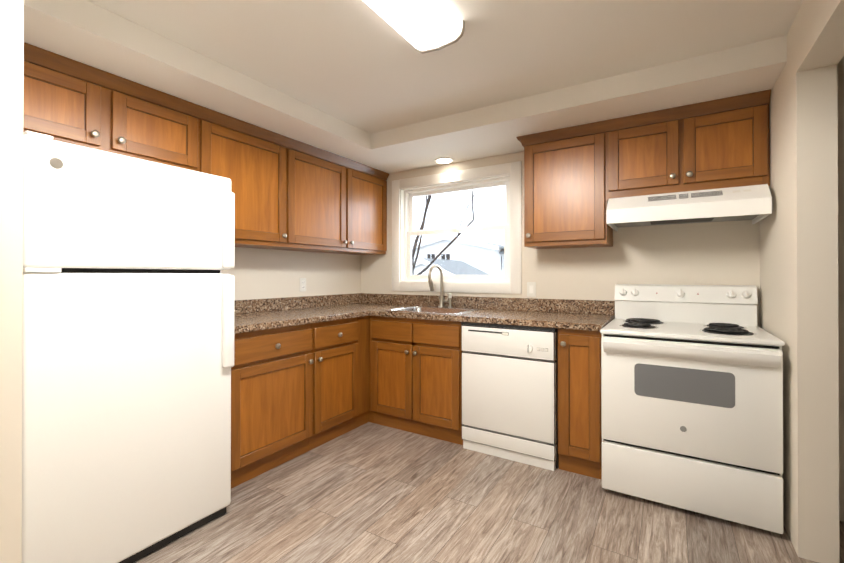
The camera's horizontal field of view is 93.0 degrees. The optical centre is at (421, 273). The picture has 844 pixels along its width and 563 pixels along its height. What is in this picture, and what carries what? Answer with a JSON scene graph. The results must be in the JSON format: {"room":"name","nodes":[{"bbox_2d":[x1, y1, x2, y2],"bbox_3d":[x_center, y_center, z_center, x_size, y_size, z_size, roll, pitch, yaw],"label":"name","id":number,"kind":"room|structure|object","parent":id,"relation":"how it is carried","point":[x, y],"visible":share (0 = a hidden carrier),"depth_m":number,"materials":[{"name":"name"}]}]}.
{"room":"kitchen","nodes":[
{"label":"kitchen","id":0,"kind":"room"},
{"bbox_2d":[0,0,23,562],"bbox_3d":[-1.662,0.050,1.437,1.000,2.295,0.100,0,0,32],"label":"wall","id":1,"kind":"structure","parent":0,"point":[11,148],"depth_m":1.20,"materials":[{"name":"beige paint"}]},
{"bbox_2d":[221,247,360,299],"bbox_3d":[-1.877,0.053,2.153,0.120,2.295,4.870,0,0,32],"label":"wall","id":2,"kind":"structure","parent":0,"point":[256,273],"depth_m":3.32,"materials":[{"name":"beige paint"}]},
{"bbox_2d":[23,42,110,151],"bbox_3d":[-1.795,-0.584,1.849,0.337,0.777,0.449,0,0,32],"label":"upper cabinet","id":3,"kind":"object","parent":2,"relation":"attached to","point":[68,100],"depth_m":1.82,"materials":[{"name":"brown wood"}]},
{"bbox_2d":[111,74,214,174],"bbox_3d":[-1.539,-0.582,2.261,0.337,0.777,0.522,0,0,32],"label":"upper cabinet","id":4,"kind":"object","parent":2,"relation":"attached to","point":[150,124],"depth_m":2.16,"materials":[{"name":"brown wood"}]},
{"bbox_2d":[215,111,298,249],"bbox_3d":[-1.254,-0.580,2.720,0.337,0.777,0.697,0,0,32],"label":"upper cabinet","id":5,"kind":"object","parent":2,"relation":"attached to","point":[291,194],"depth_m":2.69,"materials":[{"name":"brown wood"}]},
{"bbox_2d":[300,278,305,291],"bbox_3d":[-1.014,0.097,3.419,0.008,0.114,0.070,0,0,32],"label":"electrical outlet","id":6,"kind":"object","parent":2,"relation":"attached to","point":[302,284],"visible":1,"depth_m":3.41,"materials":[{"name":"white plastic"}]},
{"bbox_2d":[288,142,388,254],"bbox_3d":[-0.809,-0.577,3.436,0.337,0.777,1.263,0,0,32],"label":"upper cabinet","id":7,"kind":"object","parent":2,"relation":"attached to","point":[343,201],"depth_m":3.34,"materials":[{"name":"brown wood"}]},
{"bbox_2d":[24,0,786,173],"bbox_3d":[-0.013,-1.034,2.083,3.125,0.122,2.730,0,0,32],"label":"soffit","id":8,"kind":"structure","parent":0,"point":[86,32],"depth_m":2.21,"materials":[{"name":"white paint"}]},
{"bbox_2d":[435,157,453,163],"bbox_3d":[0.189,-0.962,3.417,0.164,0.010,0.164,0,0,32],"label":"recessed light","id":9,"kind":"object","parent":8,"relation":"in","point":[443,160],"visible":0.96,"depth_m":3.39,"materials":[{"name":"white glass"}]},
{"bbox_2d":[87,0,802,133],"bbox_3d":[0.332,-1.160,0.786,5.320,0.120,4.870,0,0,32],"label":"ceiling","id":10,"kind":"structure","parent":0,"point":[362,65],"depth_m":1.91,"materials":[{"name":"white paint"}]},
{"bbox_2d":[362,0,464,53],"bbox_3d":[-0.244,-1.054,1.290,0.252,0.086,1.220,0,0,32],"label":"ceiling light","id":11,"kind":"object","parent":10,"relation":"in","point":[423,26],"visible":1,"depth_m":1.64,"materials":[{"name":"white"}]},
{"bbox_2d":[134,422,843,562],"bbox_3d":[0.332,1.225,0.776,5.320,0.060,4.870,0,0,32],"label":"floor","id":12,"kind":"structure","parent":0,"point":[369,492],"depth_m":1.95,"materials":[{"name":"brown wood"}]},
{"bbox_2d":[22,131,234,562],"bbox_3d":[-1.464,0.356,1.872,0.817,1.687,0.761,0,0,32],"label":"fridge","id":13,"kind":"object","parent":12,"relation":"on","point":[128,325],"visible":0.83,"depth_m":1.60,"materials":[{"name":"white metal"}]},
{"bbox_2d":[295,316,369,431],"bbox_3d":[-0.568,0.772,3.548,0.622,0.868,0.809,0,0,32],"label":"base cabinet","id":14,"kind":"object","parent":12,"relation":"on","point":[297,390],"depth_m":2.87,"materials":[{"name":"brown wood"}]},
{"bbox_2d":[234,294,369,333],"bbox_3d":[-1.017,0.263,2.792,0.660,0.140,1.260,0,0,32],"label":"countertop","id":15,"kind":"structure","parent":14,"relation":"on","point":[250,315],"depth_m":3.02,"materials":[{"name":"stone"}]},
{"bbox_2d":[369,316,462,444],"bbox_3d":[0.064,0.771,3.247,0.844,0.868,0.653,0,0,32],"label":"base cabinet","id":16,"kind":"object","parent":12,"relation":"on","point":[415,381],"visible":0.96,"depth_m":2.97,"materials":[{"name":"brown wood"}]},
{"bbox_2d":[346,293,614,330],"bbox_3d":[0.198,0.265,3.164,2.331,0.140,0.655,0,0,32],"label":"countertop","id":17,"kind":"structure","parent":16,"relation":"on","point":[590,315],"depth_m":2.98,"materials":[{"name":"stone"}]},
{"bbox_2d":[384,306,482,314],"bbox_3d":[0.101,0.381,3.227,0.635,0.184,0.543,0,0,32],"label":"sink","id":18,"kind":"object","parent":17,"relation":"in","point":[436,310],"visible":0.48,"depth_m":3.35,"materials":[{"name":"silver metal"}]},
{"bbox_2d":[447,293,452,307],"bbox_3d":[0.232,0.227,3.391,0.040,0.124,0.070,0,0,32],"label":"soap pump","id":19,"kind":"object","parent":18,"relation":"on","point":[450,300],"visible":1,"depth_m":3.39,"materials":[{"name":"silver metal"}]},
{"bbox_2d":[428,265,448,306],"bbox_3d":[0.144,0.107,3.370,0.109,0.364,0.205,0,0,32],"label":"faucet","id":20,"kind":"object","parent":17,"relation":"on","point":[442,299],"visible":1,"depth_m":3.41,"materials":[{"name":"silver metal"}]},
{"bbox_2d":[461,322,558,470],"bbox_3d":[0.685,0.770,2.829,0.636,0.866,0.612,0,0,32],"label":"dishwasher","id":21,"kind":"object","parent":12,"relation":"on","point":[509,392],"visible":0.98,"depth_m":2.57,"materials":[{"name":"white metal"}]},
{"bbox_2d":[558,328,601,479],"bbox_3d":[1.081,0.768,2.615,0.251,0.868,0.653,0,0,32],"label":"base cabinet","id":22,"kind":"object","parent":12,"relation":"on","point":[579,407],"visible":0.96,"depth_m":2.37,"materials":[{"name":"brown wood"}]},
{"bbox_2d":[600,284,784,533],"bbox_3d":[1.472,0.636,2.271,0.762,1.130,0.772,0,0,32],"label":"stove","id":23,"kind":"object","parent":12,"relation":"on","point":[691,397],"visible":1,"depth_m":2.00,"materials":[{"name":"white metal"}]},
{"bbox_2d":[361,152,759,326],"bbox_3d":[0.749,0.058,3.300,3.370,2.295,0.150,0,0,32],"label":"wall","id":24,"kind":"structure","parent":0,"point":[719,253],"depth_m":2.81,"materials":[{"name":"beige paint"}]},
{"bbox_2d":[392,161,521,293],"bbox_3d":[0.290,-0.363,3.576,1.264,1.053,0.168,0,0,32],"label":"window","id":25,"kind":"structure","parent":24,"relation":"in","point":[508,176],"depth_m":3.51,"materials":[{"name":"white"}]},
{"bbox_2d":[527,282,535,296],"bbox_3d":[0.857,0.125,3.139,0.070,0.114,0.008,0,0,32],"label":"light switch","id":26,"kind":"object","parent":24,"relation":"attached to","point":[531,289],"visible":1,"depth_m":3.13,"materials":[{"name":"white plastic"}]},
{"bbox_2d":[520,118,619,248],"bbox_3d":[1.063,-0.580,2.818,0.606,0.777,0.337,0,0,32],"label":"upper cabinet","id":27,"kind":"object","parent":24,"relation":"attached to","point":[577,177],"depth_m":2.68,"materials":[{"name":"brown wood"}]},
{"bbox_2d":[620,89,770,196],"bbox_3d":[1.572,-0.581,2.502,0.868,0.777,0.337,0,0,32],"label":"upper cabinet","id":28,"kind":"object","parent":24,"relation":"attached to","point":[724,142],"depth_m":2.30,"materials":[{"name":"brown wood"}]},
{"bbox_2d":[606,184,771,230],"bbox_3d":[1.558,-0.382,2.414,0.758,0.167,0.496,0,0,32],"label":"range hood","id":29,"kind":"object","parent":28,"relation":"attached to","point":[753,203],"visible":1,"depth_m":2.23,"materials":[{"name":"white metal"}]},
{"bbox_2d":[760,0,843,562],"bbox_3d":[0.874,0.046,0.427,0.125,2.295,4.600,0,0,32],"label":"wall","id":30,"kind":"structure","parent":0,"point":[799,271],"depth_m":1.68,"materials":[{"name":"beige paint"}]},
{"bbox_2d":[837,57,843,521],"bbox_3d":[2.789,0.051,1.544,1.950,2.295,0.120,0,0,32],"label":"wall","id":31,"kind":"structure","parent":0,"point":[840,83],"depth_m":1.94,"materials":[{"name":"beige paint"}]},
{"label":"outside","id":32,"kind":"structure","parent":0,"visible":0},
{"bbox_3d":[12.121,4.473,43.512,100.000,0.200,79.500,0,0,32],"label":"ground","id":33,"kind":"structure","parent":32,"visible":0},
{"bbox_2d":[414,258,489,274],"bbox_3d":[1.009,1.798,19.218,4.300,4.947,3.920,0,0,32],"label":"garage","id":34,"kind":"structure","parent":33,"relation":"on","point":[443,263],"depth_m":17.93,"materials":[{"name":"white"}]},
{"bbox_2d":[412,187,496,274],"bbox_3d":[0.748,-1.657,12.577,7.071,11.809,6.978,0,0,32],"label":"tree","id":35,"kind":"object","parent":33,"relation":"on","point":[420,236],"depth_m":12.35,"materials":[{"name":"grey plant"}]},
{"bbox_2d":[412,235,503,274],"bbox_3d":[7.230,0.656,25.659,14.714,7.284,9.620,0,0,32],"label":"house","id":36,"kind":"structure","parent":33,"relation":"on","point":[435,247],"depth_m":23.19,"materials":[{"name":"white"}]}
]}

